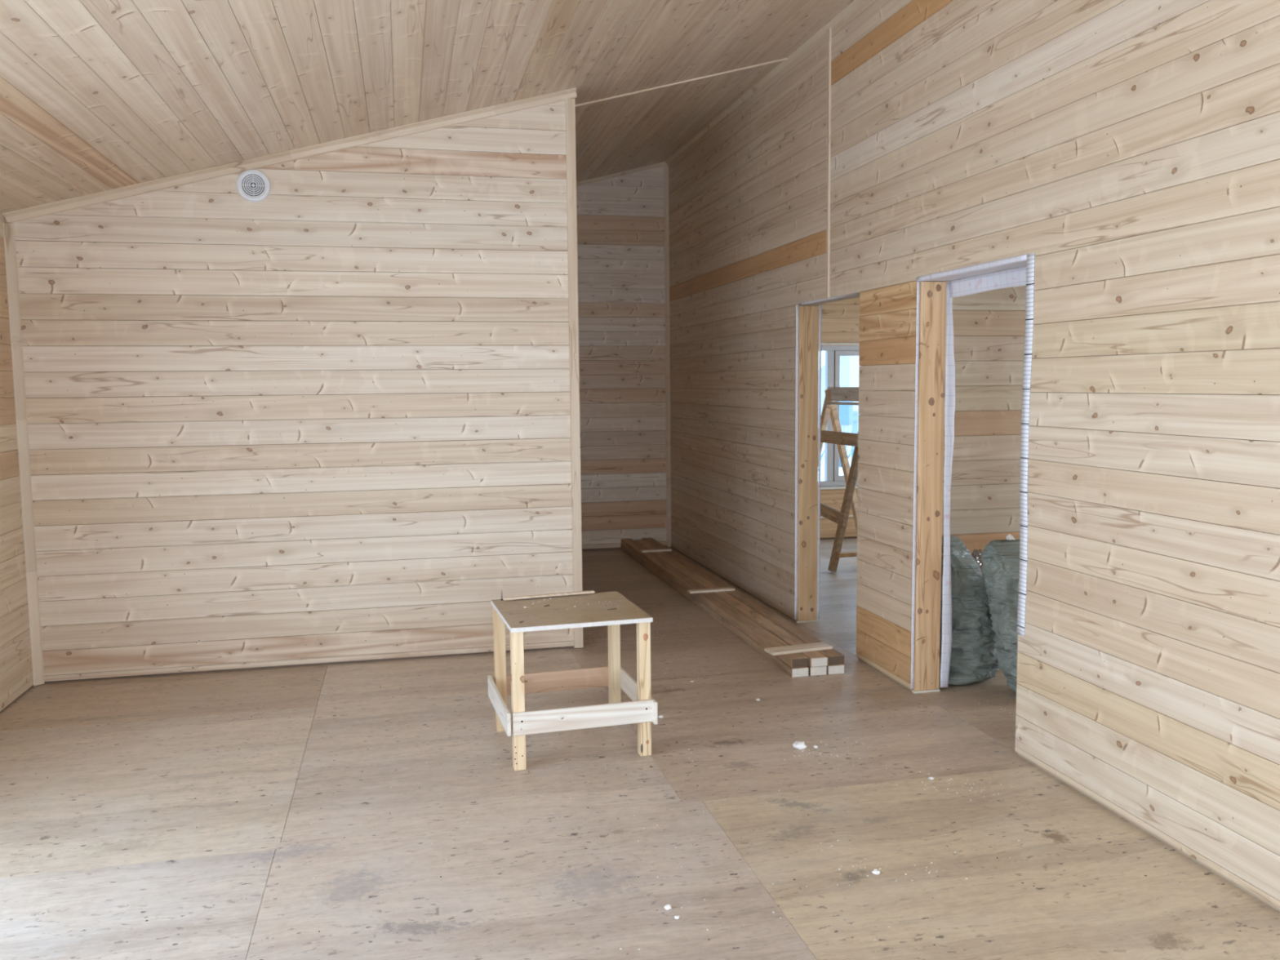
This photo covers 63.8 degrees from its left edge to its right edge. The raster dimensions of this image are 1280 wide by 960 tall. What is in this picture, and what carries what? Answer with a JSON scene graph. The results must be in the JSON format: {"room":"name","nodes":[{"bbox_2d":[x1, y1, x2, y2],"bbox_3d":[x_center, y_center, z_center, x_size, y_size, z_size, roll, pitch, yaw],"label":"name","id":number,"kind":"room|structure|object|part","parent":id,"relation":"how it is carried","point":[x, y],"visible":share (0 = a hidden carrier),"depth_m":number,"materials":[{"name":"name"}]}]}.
{"room":"construction site","nodes":[
{"label":"construction site","id":0,"kind":"room"},
{"bbox_2d":[0,213,33,711],"bbox_3d":[-2.533,0.192,1.918,0.180,2.494,7.726,-2,6,-13],"label":"wall","id":1,"kind":"structure","parent":0,"point":[16,677],"depth_m":5.23,"materials":[{"name":"brown wood"}]},
{"bbox_2d":[5,100,573,683],"bbox_3d":[-1.910,-0.565,5.731,3.143,3.272,0.130,-2,6,-13],"label":"wall partition","id":2,"kind":"structure","parent":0,"point":[325,419],"depth_m":5.70,"materials":[{"name":"brown wood"}]},
{"bbox_2d":[2,222,44,685],"bbox_3d":[-3.221,-0.110,5.383,0.040,2.419,0.040,-2,6,-13],"label":"trim","id":3,"kind":"structure","parent":2,"relation":"attached to","point":[9,235],"depth_m":5.38,"materials":[{"name":"brown wood"}]},
{"bbox_2d":[236,168,271,202],"bbox_3d":[-2.074,-1.580,5.520,0.174,0.174,0.022,-2,6,-13],"label":"air vent","id":4,"kind":"object","parent":2,"relation":"in","point":[253,185],"visible":1,"depth_m":5.52,"materials":[{"name":"white plastic"}]},
{"bbox_2d":[1,87,577,223],"bbox_3d":[-1.804,-1.769,5.555,2.980,0.822,0.045,-2,6,-13],"label":"trim","id":5,"kind":"structure","parent":2,"relation":"attached to","point":[120,193],"depth_m":5.53,"materials":[{"name":"brown wood"}]},
{"bbox_2d":[565,98,583,648],"bbox_3d":[-0.397,-0.612,6.072,0.056,3.234,0.140,-2,6,-13],"label":"trim","id":6,"kind":"structure","parent":2,"relation":"attached to","point":[570,103],"depth_m":5.99,"materials":[{"name":"brown wood"}]},
{"bbox_2d":[0,0,854,213],"bbox_3d":[0.801,-2.384,4.139,8.050,2.290,11.400,-2,6,-13],"label":"ceiling","id":7,"kind":"structure","parent":0,"point":[96,95],"depth_m":4.61,"materials":[{"name":"brown wood"}]},
{"bbox_2d":[574,57,787,106],"bbox_3d":[0.241,-2.467,6.398,1.441,0.386,0.024,-2,6,-13],"label":"trim","id":8,"kind":"structure","parent":7,"relation":"attached to","point":[785,59],"depth_m":6.39,"materials":[{"name":"brown wood"}]},
{"bbox_2d":[0,537,1279,959],"bbox_3d":[0.837,1.255,4.483,8.050,0.200,11.300,-2,6,-13],"label":"floor","id":9,"kind":"structure","parent":0,"point":[113,840],"depth_m":3.68,"materials":[{"name":"brown wood"}]},
{"bbox_2d":[59,598,1044,949],"bbox_3d":[-0.010,1.120,4.913,3.925,0.002,4.652,3,6,30],"label":"crumbs","id":10,"kind":"object","parent":9,"relation":"on","point":[644,598],"visible":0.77,"depth_m":3.79,"materials":[{"name":"white plastic"}]},
{"bbox_2d":[487,590,657,770],"bbox_3d":[-0.314,0.853,4.513,0.629,0.616,0.605,-2,6,-16],"label":"stool","id":11,"kind":"object","parent":9,"relation":"on","point":[642,710],"depth_m":4.36,"materials":[{"name":"brown wood"}]},
{"bbox_3d":[-0.611,0.968,4.448,0.014,0.094,0.575,-2,6,-16],"label":"rail","id":12,"kind":"part","parent":11,"relation":"part of","materials":[{"name":"brown wood"}]},
{"bbox_3d":[-0.638,0.856,4.693,0.048,0.582,0.048,-2,6,-16],"label":"leg","id":13,"kind":"part","parent":11,"relation":"part of","materials":[{"name":"brown wood"}]},
{"bbox_3d":[-0.500,0.900,4.220,0.048,0.582,0.048,-2,6,-16],"label":"leg","id":14,"kind":"part","parent":11,"relation":"part of","materials":[{"name":"brown wood"}]},
{"bbox_3d":[-0.416,0.529,4.725,0.431,0.010,0.022,-2,6,-19],"label":"lath strip","id":15,"kind":"part","parent":11,"relation":"part of","materials":[{"name":"beige wood"}]},
{"bbox_3d":[-0.387,0.938,4.806,0.586,0.094,0.014,-2,6,-16],"label":"rail","id":16,"kind":"part","parent":11,"relation":"part of","materials":[{"name":"brown wood"}]},
{"bbox_3d":[-0.231,0.985,4.272,0.598,0.094,0.014,-2,6,-16],"label":"rail","id":17,"kind":"part","parent":11,"relation":"part of","materials":[{"name":"brown wood"}]},
{"bbox_3d":[-0.121,0.837,4.842,0.048,0.582,0.048,-2,6,-16],"label":"leg","id":18,"kind":"part","parent":11,"relation":"part of","materials":[{"name":"brown wood"}]},
{"bbox_3d":[-0.016,0.953,4.604,0.014,0.094,0.595,-2,6,-16],"label":"rail","id":19,"kind":"part","parent":11,"relation":"part of","materials":[{"name":"brown wood"}]},
{"bbox_3d":[0.017,0.881,4.369,0.048,0.582,0.048,-2,6,-16],"label":"leg","id":20,"kind":"part","parent":11,"relation":"part of","materials":[{"name":"brown wood"}]},
{"bbox_2d":[12,685,1146,945],"bbox_3d":[-0.635,1.205,4.079,4.023,0.003,3.583,-2,6,-13],"label":"dark grit","id":21,"kind":"object","parent":9,"relation":"on","point":[429,686],"visible":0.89,"depth_m":3.81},
{"bbox_2d":[664,904,671,910],"bbox_3d":[0.084,1.287,3.099,0.021,0.011,0.022,-2,6,-13],"label":"crumb","id":22,"kind":"object","parent":9,"relation":"on","point":[667,907],"visible":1,"depth_m":3.09,"materials":[{"name":"white"}]},
{"bbox_2d":[620,544,808,677],"bbox_3d":[0.360,0.833,7.673,0.096,0.049,4.450,-2,6,-13],"label":"board","id":23,"kind":"object","parent":9,"relation":"on","point":[799,671],"visible":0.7,"depth_m":6.60,"materials":[{"name":"brown wood"}]},
{"bbox_2d":[621,538,808,667],"bbox_3d":[0.354,0.779,7.705,0.096,0.049,4.500,-2,6,-13],"label":"board","id":24,"kind":"object","parent":23,"relation":"on","point":[753,630],"visible":1,"depth_m":6.77,"materials":[{"name":"brown wood"}]},
{"bbox_2d":[640,548,671,552],"bbox_3d":[0.142,0.620,9.056,0.270,0.016,0.060,-2,6,-16],"label":"cross slat","id":25,"kind":"object","parent":24,"relation":"on","point":[656,549],"visible":1,"depth_m":9.04,"materials":[{"name":"brown wood"}]},
{"bbox_2d":[792,741,806,749],"bbox_3d":[0.686,1.145,4.452,0.051,0.027,0.065,-2,6,-13],"label":"crumb","id":26,"kind":"object","parent":9,"relation":"on","point":[798,744],"visible":1,"depth_m":4.43,"materials":[{"name":"white"}]},
{"bbox_2d":[808,665,826,675],"bbox_3d":[0.482,0.837,7.609,0.096,0.049,4.270,-2,6,-13],"label":"board","id":27,"kind":"object","parent":9,"relation":"on","point":[822,670],"visible":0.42,"depth_m":5.54,"materials":[{"name":"beige wood"}]},
{"bbox_2d":[634,539,827,666],"bbox_3d":[0.479,0.786,7.625,0.096,0.049,4.320,-2,6,-13],"label":"board","id":28,"kind":"object","parent":27,"relation":"on","point":[815,659],"visible":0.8,"depth_m":6.69,"materials":[{"name":"brown wood"}]},
{"bbox_2d":[826,664,844,675],"bbox_3d":[0.555,0.824,7.748,0.096,0.049,4.510,-2,6,-13],"label":"board","id":29,"kind":"object","parent":9,"relation":"on","point":[836,668],"visible":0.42,"depth_m":5.56,"materials":[{"name":"beige wood"}]},
{"bbox_2d":[642,537,844,665],"bbox_3d":[0.550,0.771,7.774,0.096,0.049,4.560,-2,6,-13],"label":"board","id":30,"kind":"object","parent":29,"relation":"on","point":[834,657],"visible":0.64,"depth_m":6.76,"materials":[{"name":"brown wood"}]},
{"bbox_2d":[687,586,734,593],"bbox_3d":[0.505,0.782,7.300,0.337,0.016,0.060,-2,6,-16],"label":"cross slat","id":31,"kind":"object","parent":30,"relation":"on","point":[726,588],"visible":1,"depth_m":7.28,"materials":[{"name":"brown wood"}]},
{"bbox_2d":[764,641,832,655],"bbox_3d":[0.876,0.931,5.683,0.370,0.016,0.105,-2,6,-20],"label":"cross slat","id":32,"kind":"object","parent":30,"relation":"on","point":[806,647],"visible":1,"depth_m":5.66,"materials":[{"name":"brown wood"}]},
{"bbox_2d":[817,386,858,572],"bbox_3d":[1.836,-0.028,8.750,0.822,1.518,1.013,-2,6,-13],"label":"trestle","id":33,"kind":"object","parent":9,"relation":"on","point":[837,437],"visible":0.48,"depth_m":8.71,"materials":[{"name":"wood"}]},
{"bbox_3d":[1.526,-0.049,9.108,0.045,1.525,0.075,11,3,-14],"label":"leg","id":34,"kind":"part","parent":33,"relation":"part of","materials":[{"name":"brown wood"}]},
{"bbox_3d":[1.860,-0.064,9.236,0.045,1.534,0.075,-16,9,-11],"label":"leg","id":35,"kind":"part","parent":33,"relation":"part of","materials":[{"name":"brown wood"}]},
{"bbox_3d":[1.743,0.009,8.473,0.045,1.525,0.075,11,3,-14],"label":"leg","id":36,"kind":"part","parent":33,"relation":"part of","materials":[{"name":"brown wood"}]},
{"bbox_2d":[871,869,879,875],"bbox_3d":[0.760,1.259,3.306,0.028,0.014,0.025,-5,7,-37],"label":"crumb","id":37,"kind":"object","parent":9,"relation":"on","point":[876,872],"visible":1,"depth_m":3.30,"materials":[{"name":"white"}]},
{"bbox_2d":[939,536,999,684],"bbox_3d":[1.717,0.676,5.452,0.376,0.747,0.356,-2,6,-13],"label":"sack","id":38,"kind":"object","parent":9,"relation":"on","point":[974,659],"visible":0.6,"depth_m":5.34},
{"bbox_2d":[980,539,1019,692],"bbox_3d":[1.979,0.687,5.194,0.450,0.767,0.433,-2,6,-13],"label":"sack","id":39,"kind":"object","parent":9,"relation":"on","point":[1000,569],"visible":0.38,"depth_m":5.13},
{"bbox_2d":[1005,533,1015,540],"bbox_3d":[1.881,0.295,5.222,0.046,0.041,0.040,2,6,22],"label":"tuft","id":40,"kind":"object","parent":39,"relation":"on","point":[1009,537],"visible":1,"depth_m":5.21,"materials":[{"name":"white"}]},
{"bbox_2d":[576,163,859,551],"bbox_3d":[-0.393,-1.574,9.636,7.900,4.517,0.200,-2,6,-13],"label":"wall","id":41,"kind":"structure","parent":0,"point":[620,220],"depth_m":9.66,"materials":[{"name":"brown wood"}]},
{"bbox_2d":[576,161,665,186],"bbox_3d":[-0.464,-2.732,9.415,1.447,0.406,0.030,-2,6,-13],"label":"trim","id":42,"kind":"structure","parent":41,"relation":"attached to","point":[663,163],"depth_m":9.47,"materials":[{"name":"brown wood"}]},
{"bbox_2d":[663,166,671,546],"bbox_3d":[0.262,-1.132,9.729,0.034,3.569,0.034,-2,6,-13],"label":"trim","id":43,"kind":"structure","parent":41,"relation":"attached to","point":[666,168],"depth_m":9.72,"materials":[{"name":"brown wood"}]},
{"bbox_2d":[820,342,859,489],"bbox_3d":[2.112,-0.638,10.253,1.580,1.442,0.135,-2,6,-13],"label":"window","id":44,"kind":"structure","parent":41,"relation":"in","point":[833,480],"depth_m":10.20,"materials":[{"name":"white plastic"}]},
{"bbox_3d":[2.127,0.072,10.286,1.580,0.022,0.065,-2,6,-13],"label":"sill","id":45,"kind":"part","parent":44,"relation":"part of","materials":[{"name":"beige wood"}]},
{"bbox_3d":[2.111,0.028,10.348,1.470,0.055,0.070,-2,6,-13],"label":"frame rail","id":46,"kind":"part","parent":44,"relation":"part of","materials":[{"name":"white plastic"}]},
{"bbox_3d":[2.098,-1.311,10.222,1.470,0.055,0.070,-2,6,-13],"label":"frame rail","id":47,"kind":"part","parent":44,"relation":"part of","materials":[{"name":"white plastic"}]},
{"bbox_3d":[2.114,-1.342,10.149,1.580,0.020,0.012,-2,6,-13],"label":"head trim","id":48,"kind":"part","parent":44,"relation":"part of","materials":[{"name":"beige wood"}]},
{"bbox_3d":[2.353,-0.030,10.382,0.870,0.050,0.062,-2,6,-13],"label":"sash rail","id":49,"kind":"part","parent":44,"relation":"part of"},
{"bbox_3d":[2.341,-1.265,10.266,0.870,0.050,0.062,-2,6,-13],"label":"sash rail","id":50,"kind":"part","parent":44,"relation":"part of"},
{"bbox_2d":[817,442,851,480],"bbox_3d":[10.155,-5.989,89.496,180.000,0.450,149.800,-2,6,-13],"label":"ground","id":51,"kind":"structure","parent":0,"point":[822,466],"depth_m":28.42,"materials":[{"name":"white snow"}]},
{"bbox_2d":[817,351,858,432],"bbox_3d":[8.220,-4.513,46.056,7.000,4.820,7.300,-2,6,-13],"label":"sky","id":52,"kind":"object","parent":51,"relation":"on","point":[849,365],"visible":0.03,"depth_m":42.83,"materials":[{"name":"white"}]},
{"bbox_2d":[817,410,858,460],"bbox_3d":[5.453,-0.633,21.865,10.000,1.700,0.160,-2,6,-13],"label":"fence","id":53,"kind":"object","parent":51,"relation":"on","point":[854,418],"visible":0.07,"depth_m":21.56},
{"bbox_3d":[5.457,-1.326,21.751,10.000,0.120,0.060,-2,6,-13],"label":"rail","id":54,"kind":"part","parent":53,"relation":"part of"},
{"bbox_3d":[4.520,-0.607,21.683,0.100,1.700,0.100,-2,6,-13],"label":"fence post","id":55,"kind":"part","parent":53,"relation":"part of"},
{"bbox_2d":[839,422,851,466],"bbox_3d":[5.557,-1.120,28.073,1.512,1.499,0.974,-3,6,-21],"label":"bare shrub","id":56,"kind":"object","parent":51,"relation":"on","point":[849,455],"visible":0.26,"depth_m":27.97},
{"bbox_2d":[667,0,1279,911],"bbox_3d":[1.560,-0.679,4.518,0.150,3.660,11.090,-2,6,-13],"label":"wall","id":57,"kind":"structure","parent":0,"point":[1131,147],"depth_m":3.90,"materials":[{"name":"brown wood"}]},
{"bbox_2d":[665,0,865,164],"bbox_3d":[1.453,-2.467,4.333,0.032,0.030,10.799,-2,6,-13],"label":"trim","id":58,"kind":"structure","parent":57,"relation":"attached to","point":[855,3],"depth_m":6.77,"materials":[{"name":"brown wood"}]},
{"bbox_2d":[794,293,856,622],"bbox_3d":[1.188,-0.058,6.248,0.168,2.074,0.922,-2,6,-13],"label":"door frame","id":59,"kind":"structure","parent":57,"relation":"in","point":[808,339],"depth_m":6.67,"materials":[{"name":"brown wood"}]},
{"bbox_3d":[1.091,-0.096,6.685,0.132,2.046,0.022,-2,6,-13],"label":"jamb post","id":60,"kind":"part","parent":59,"relation":"part of","materials":[{"name":"brown wood"}]},
{"bbox_2d":[826,27,831,297],"bbox_3d":[1.101,-1.842,6.013,0.009,1.533,0.032,-2,6,-13],"label":"trim","id":61,"kind":"structure","parent":57,"relation":"attached to","point":[828,98],"depth_m":6.00,"materials":[{"name":"brown wood"}]},
{"bbox_2d":[911,253,1035,693],"bbox_3d":[1.571,0.084,4.684,0.209,2.080,0.971,-2,6,-13],"label":"door frame","id":62,"kind":"structure","parent":57,"relation":"in","point":[935,353],"depth_m":5.10,"materials":[{"name":"brown wood"}]},
{"bbox_3d":[1.448,0.047,5.141,0.132,2.046,0.022,-2,6,-13],"label":"jamb post","id":63,"kind":"part","parent":62,"relation":"part of","materials":[{"name":"brown wood"}]},
{"bbox_2d":[942,268,1026,573],"bbox_3d":[2.850,-1.224,5.823,2.978,4.475,0.140,-2,6,-13],"label":"wall","id":64,"kind":"structure","parent":0,"point":[989,326],"depth_m":5.61,"materials":[{"name":"brown wood"}]}
]}

